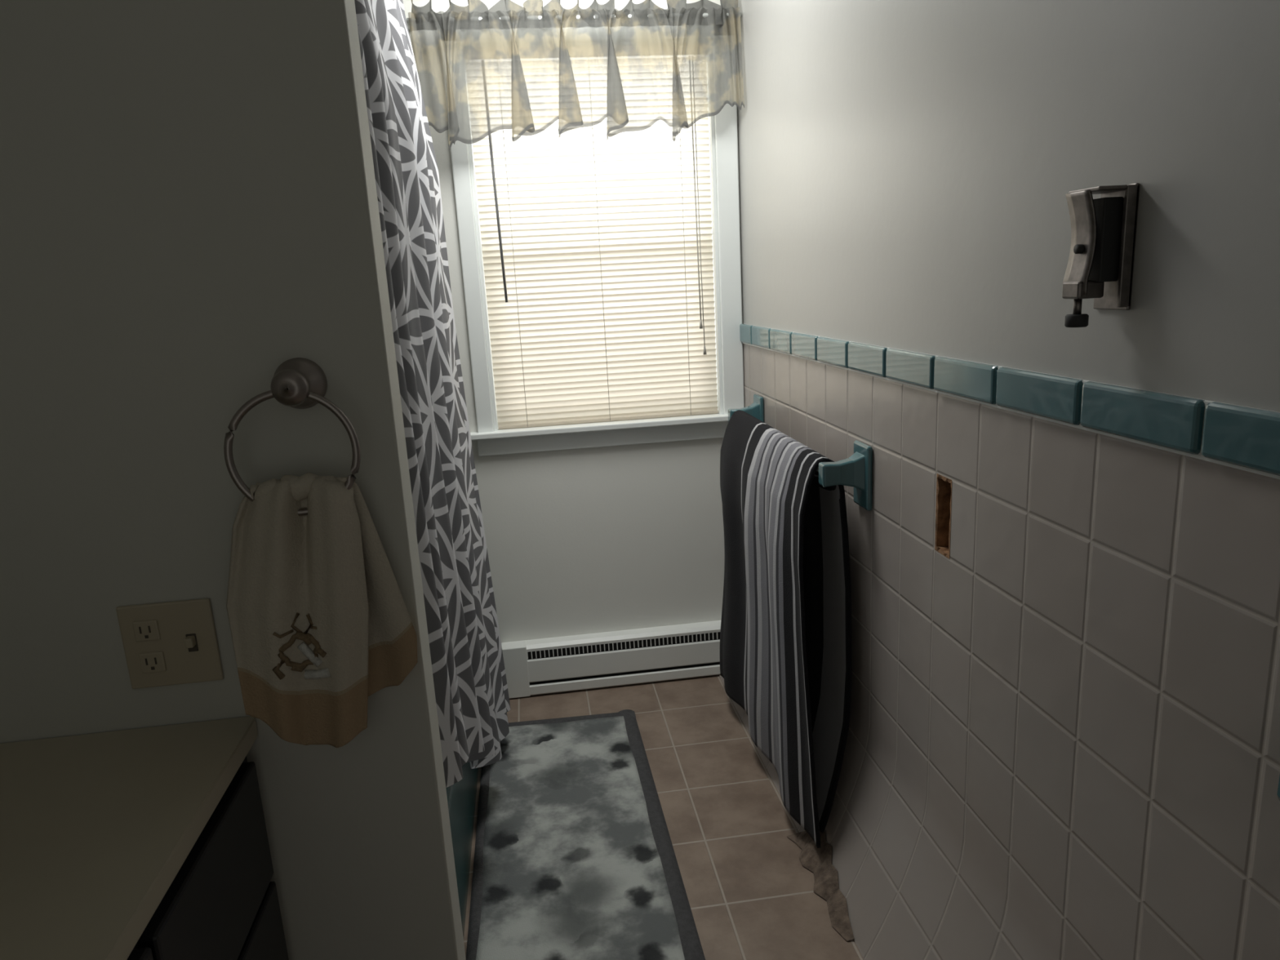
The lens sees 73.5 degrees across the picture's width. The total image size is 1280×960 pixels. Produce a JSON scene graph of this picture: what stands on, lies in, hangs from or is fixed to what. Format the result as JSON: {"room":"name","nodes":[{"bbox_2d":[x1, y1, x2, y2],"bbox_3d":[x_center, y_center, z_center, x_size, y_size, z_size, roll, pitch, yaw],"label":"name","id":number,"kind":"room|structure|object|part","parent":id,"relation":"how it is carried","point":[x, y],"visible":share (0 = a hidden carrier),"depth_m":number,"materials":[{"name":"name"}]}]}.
{"room":"bathroom","nodes":[
{"label":"bathroom","id":0,"kind":"room"},
{"bbox_2d":[0,0,466,959],"bbox_3d":[-0.737,-0.060,1.058,0.855,2.620,0.080,-5,13,-7],"label":"wall partition","id":1,"kind":"structure","parent":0,"point":[189,208],"depth_m":1.03,"materials":[{"name":"paint"}]},
{"bbox_2d":[115,598,223,688],"bbox_3d":[-0.598,0.210,1.088,0.112,0.112,0.018,-5,13,-7],"label":"electrical outlet","id":2,"kind":"object","parent":1,"relation":"attached to","point":[168,643],"visible":1,"depth_m":1.09,"materials":[{"name":"beige plastic"}]},
{"bbox_2d":[132,619,166,673],"bbox_3d":[-0.622,0.211,1.087,0.030,0.071,0.005,-5,13,-7],"label":"receptacle","id":3,"kind":"object","parent":2,"relation":"attached to","point":[148,636],"depth_m":1.09,"materials":[{"name":"beige plastic"}]},
{"bbox_2d":[183,633,198,652],"bbox_3d":[-0.571,0.208,1.089,0.012,0.024,0.014,-5,13,-7],"label":"switch","id":4,"kind":"object","parent":2,"relation":"attached to","point":[190,640],"depth_m":1.09,"materials":[{"name":"beige plastic"}]},
{"bbox_2d":[223,357,360,515],"bbox_3d":[-0.416,-0.050,1.031,0.156,0.187,0.063,-5,13,-7],"label":"towel ring","id":5,"kind":"object","parent":1,"relation":"attached to","point":[299,383],"visible":0.94,"depth_m":1.01,"materials":[{"name":"silver metal"}]},
{"bbox_2d":[226,472,417,747],"bbox_3d":[-0.396,0.164,1.063,0.218,0.351,0.068,-5,13,-9],"label":"hand towel","id":6,"kind":"object","parent":5,"relation":"hanging from","point":[320,621],"visible":0.98,"depth_m":1.05,"materials":[{"name":"beige fabric"}]},
{"bbox_2d":[402,0,742,642],"bbox_3d":[-0.522,-0.508,2.932,2.000,2.620,0.120,-5,13,-7],"label":"wall","id":7,"kind":"structure","parent":0,"point":[624,537],"depth_m":3.08,"materials":[{"name":"white paint"}]},
{"bbox_2d":[354,0,511,787],"bbox_3d":[-0.504,-0.256,2.008,0.181,2.428,1.778,-5,13,-7],"label":"shower curtain","id":8,"kind":"object","parent":7,"relation":"attached to","point":[473,704],"visible":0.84,"depth_m":1.81,"materials":[{"name":"fabric"}]},
{"bbox_2d":[405,0,744,149],"bbox_3d":[-0.186,-1.273,2.671,1.031,0.452,0.142,-5,13,-7],"label":"window valance","id":9,"kind":"object","parent":7,"relation":"attached to","point":[482,71],"visible":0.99,"depth_m":2.64,"materials":[{"name":"fabric"}]},
{"bbox_3d":[-0.192,-1.415,2.624,1.017,0.013,0.014,-5,13,-7],"label":"rod","id":10,"kind":"part","parent":9,"relation":"part of","materials":[{"name":"white paint"}]},
{"bbox_2d":[472,116,718,429],"bbox_3d":[-0.137,-0.794,2.872,0.777,1.209,0.054,-5,13,-7],"label":"window blind","id":11,"kind":"object","parent":7,"relation":"attached to","point":[597,251],"visible":0.74,"depth_m":2.90,"materials":[{"name":"plastic"}]},
{"bbox_3d":[-0.419,-0.758,2.834,0.002,1.180,0.002,-13,16,-36],"label":"ladder cord","id":12,"kind":"part","parent":11,"relation":"part of","materials":[{"name":"white fabric"}]},
{"bbox_3d":[-0.135,-0.781,2.869,0.002,1.180,0.002,-5,13,-7],"label":"ladder cord","id":13,"kind":"part","parent":11,"relation":"part of","materials":[{"name":"white fabric"}]},
{"bbox_3d":[-0.106,-0.213,3.017,0.777,0.010,0.024,-5,13,-7],"label":"rail","id":14,"kind":"part","parent":11,"relation":"part of","materials":[{"name":"plastic"}]},
{"bbox_3d":[0.149,-0.804,2.903,0.002,1.180,0.002,-5,13,-7],"label":"ladder cord","id":15,"kind":"part","parent":11,"relation":"part of","materials":[{"name":"white fabric"}]},
{"bbox_3d":[0.184,-0.956,2.863,0.006,0.850,0.013,-13,17,-38],"label":"lift cord","id":16,"kind":"part","parent":11,"relation":"part of","materials":[{"name":"white fabric"}]},
{"bbox_3d":[0.196,-0.913,2.874,0.006,0.940,0.012,-13,17,-38],"label":"lift cord","id":17,"kind":"part","parent":11,"relation":"part of","materials":[{"name":"white fabric"}]},
{"bbox_2d":[450,103,744,439],"bbox_3d":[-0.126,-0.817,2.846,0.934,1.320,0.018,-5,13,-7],"label":"window frame","id":18,"kind":"structure","parent":7,"relation":"attached to","point":[726,121],"depth_m":2.87,"materials":[{"name":"white paint"}]},
{"bbox_2d":[470,413,728,440],"bbox_3d":[-0.111,-0.197,3.026,0.966,0.021,0.145,-5,13,-7],"label":"sill","id":19,"kind":"structure","parent":7,"relation":"attached to","point":[717,417],"depth_m":2.96,"materials":[{"name":"white paint"}]},
{"bbox_2d":[476,421,728,456],"bbox_3d":[-0.092,-0.150,3.003,0.939,0.062,0.014,-5,13,-7],"label":"apron","id":20,"kind":"object","parent":7,"relation":"attached to","point":[716,429],"visible":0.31,"depth_m":2.99,"materials":[{"name":"white paint"}]},
{"bbox_2d":[501,620,720,698],"bbox_3d":[-0.045,0.655,3.165,0.910,0.194,0.064,-5,13,-7],"label":"baseboard heater","id":21,"kind":"object","parent":7,"relation":"attached to","point":[548,665],"visible":0.76,"depth_m":3.13,"materials":[{"name":"metal"}]},
{"bbox_3d":[-0.040,0.661,3.140,0.905,0.090,0.007,-5,13,-7],"label":"panel","id":22,"kind":"part","parent":21,"relation":"part of","materials":[{"name":"metal"}]},
{"bbox_2d":[463,675,863,959],"bbox_3d":[-0.155,1.294,1.113,2.000,0.100,4.520,-5,13,-7],"label":"floor","id":23,"kind":"structure","parent":0,"point":[750,894],"depth_m":2.34,"materials":[{"name":"tile"}]},
{"bbox_2d":[0,715,288,959],"bbox_3d":[-0.730,0.849,0.704,0.632,1.011,0.998,-5,13,-7],"label":"vanity cabinet","id":24,"kind":"object","parent":23,"relation":"on","point":[147,843],"visible":1,"depth_m":0.94,"materials":[{"name":"paint"}]},
{"bbox_2d":[445,762,478,937],"bbox_3d":[-0.837,0.820,2.205,0.777,0.400,1.771,-5,13,-7],"label":"bathtub","id":25,"kind":"object","parent":23,"relation":"on","point":[461,795],"visible":0.02,"depth_m":2.10,"materials":[{"name":"teal ceramic"}]},
{"bbox_2d":[466,709,705,959],"bbox_3d":[-0.175,0.961,2.274,0.523,0.009,1.395,-5,13,-7],"label":"bath mat","id":26,"kind":"object","parent":23,"relation":"on","point":[575,857],"visible":0.94,"depth_m":2.22,"materials":[{"name":"grey fabric"}]},
{"bbox_2d":[737,0,1279,412],"bbox_3d":[0.712,-0.092,0.860,0.120,2.620,4.400,-5,13,-7],"label":"wall","id":27,"kind":"structure","parent":0,"point":[907,168],"depth_m":1.30,"materials":[{"name":"white paint"}]},
{"bbox_2d":[718,323,1279,959],"bbox_3d":[0.600,0.567,0.992,0.177,1.289,4.400,-5,13,-7],"label":"tile wainscot","id":28,"kind":"structure","parent":27,"relation":"attached to","point":[1063,743],"depth_m":1.31,"materials":[{"name":"tile"}]},
{"bbox_2d":[728,394,872,511],"bbox_3d":[0.406,-0.104,2.397,0.107,0.150,0.980,-5,13,-7],"label":"towel bar","id":29,"kind":"object","parent":28,"relation":"attached to","point":[855,471],"visible":0.67,"depth_m":1.95,"materials":[{"name":"teal ceramic"}]},
{"bbox_3d":[0.342,-0.210,2.824,0.100,0.086,0.056,-5,13,-7],"label":"arm","id":30,"kind":"part","parent":29,"relation":"part of","materials":[{"name":"teal ceramic"}]},
{"bbox_2d":[720,409,852,848],"bbox_3d":[0.384,0.335,2.498,0.152,0.973,1.009,-5,13,-7],"label":"bath towel","id":31,"kind":"object","parent":29,"relation":"hanging from","point":[786,657],"visible":1,"depth_m":2.23,"materials":[{"name":"grey fabric"}]},
{"bbox_3d":[0.462,-0.017,1.964,0.100,0.086,0.056,-5,13,-7],"label":"arm","id":32,"kind":"part","parent":29,"relation":"part of","materials":[{"name":"teal ceramic"}]},
{"bbox_2d":[934,473,951,559],"bbox_3d":[0.586,0.066,1.613,0.036,0.152,0.059,-5,13,-7],"label":"hole","id":33,"kind":"object","parent":28,"relation":"in","point":[944,485],"visible":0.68,"depth_m":1.63,"materials":[{"name":"paint"}]},
{"bbox_2d":[1276,775,1279,800],"bbox_3d":[0.661,0.299,0.784,0.052,0.140,0.137,-5,13,-7],"label":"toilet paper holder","id":34,"kind":"object","parent":28,"relation":"attached to","point":[1278,788],"visible":1,"depth_m":0.85,"materials":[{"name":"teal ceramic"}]},
{"bbox_2d":[1062,182,1139,327],"bbox_3d":[0.579,-0.282,1.089,0.058,0.172,0.067,-5,13,-7],"label":"wall mount bracket","id":35,"kind":"object","parent":27,"relation":"attached to","point":[1100,264],"visible":1,"depth_m":1.07,"materials":[{"name":"metal"}]},
{"bbox_3d":[0.567,-0.207,1.113,0.028,0.016,0.028,-5,13,-7],"label":"thumb knob","id":36,"kind":"part","parent":35,"relation":"part of","materials":[{"name":"black plastic"}]},
{"bbox_3d":[0.559,-0.301,1.093,0.015,0.128,0.047,-5,13,-7],"label":"curved arm","id":37,"kind":"part","parent":35,"relation":"part of","materials":[{"name":"metal"}]},
{"bbox_3d":[0.578,-0.362,1.071,0.052,0.005,0.062,-5,13,-7],"label":"plate","id":38,"kind":"part","parent":35,"relation":"part of","materials":[{"name":"metal"}]},
{"bbox_3d":[0.604,-0.294,1.090,0.005,0.152,0.067,-5,13,-7],"label":"plate","id":39,"kind":"part","parent":35,"relation":"part of","materials":[{"name":"metal"}]}
]}

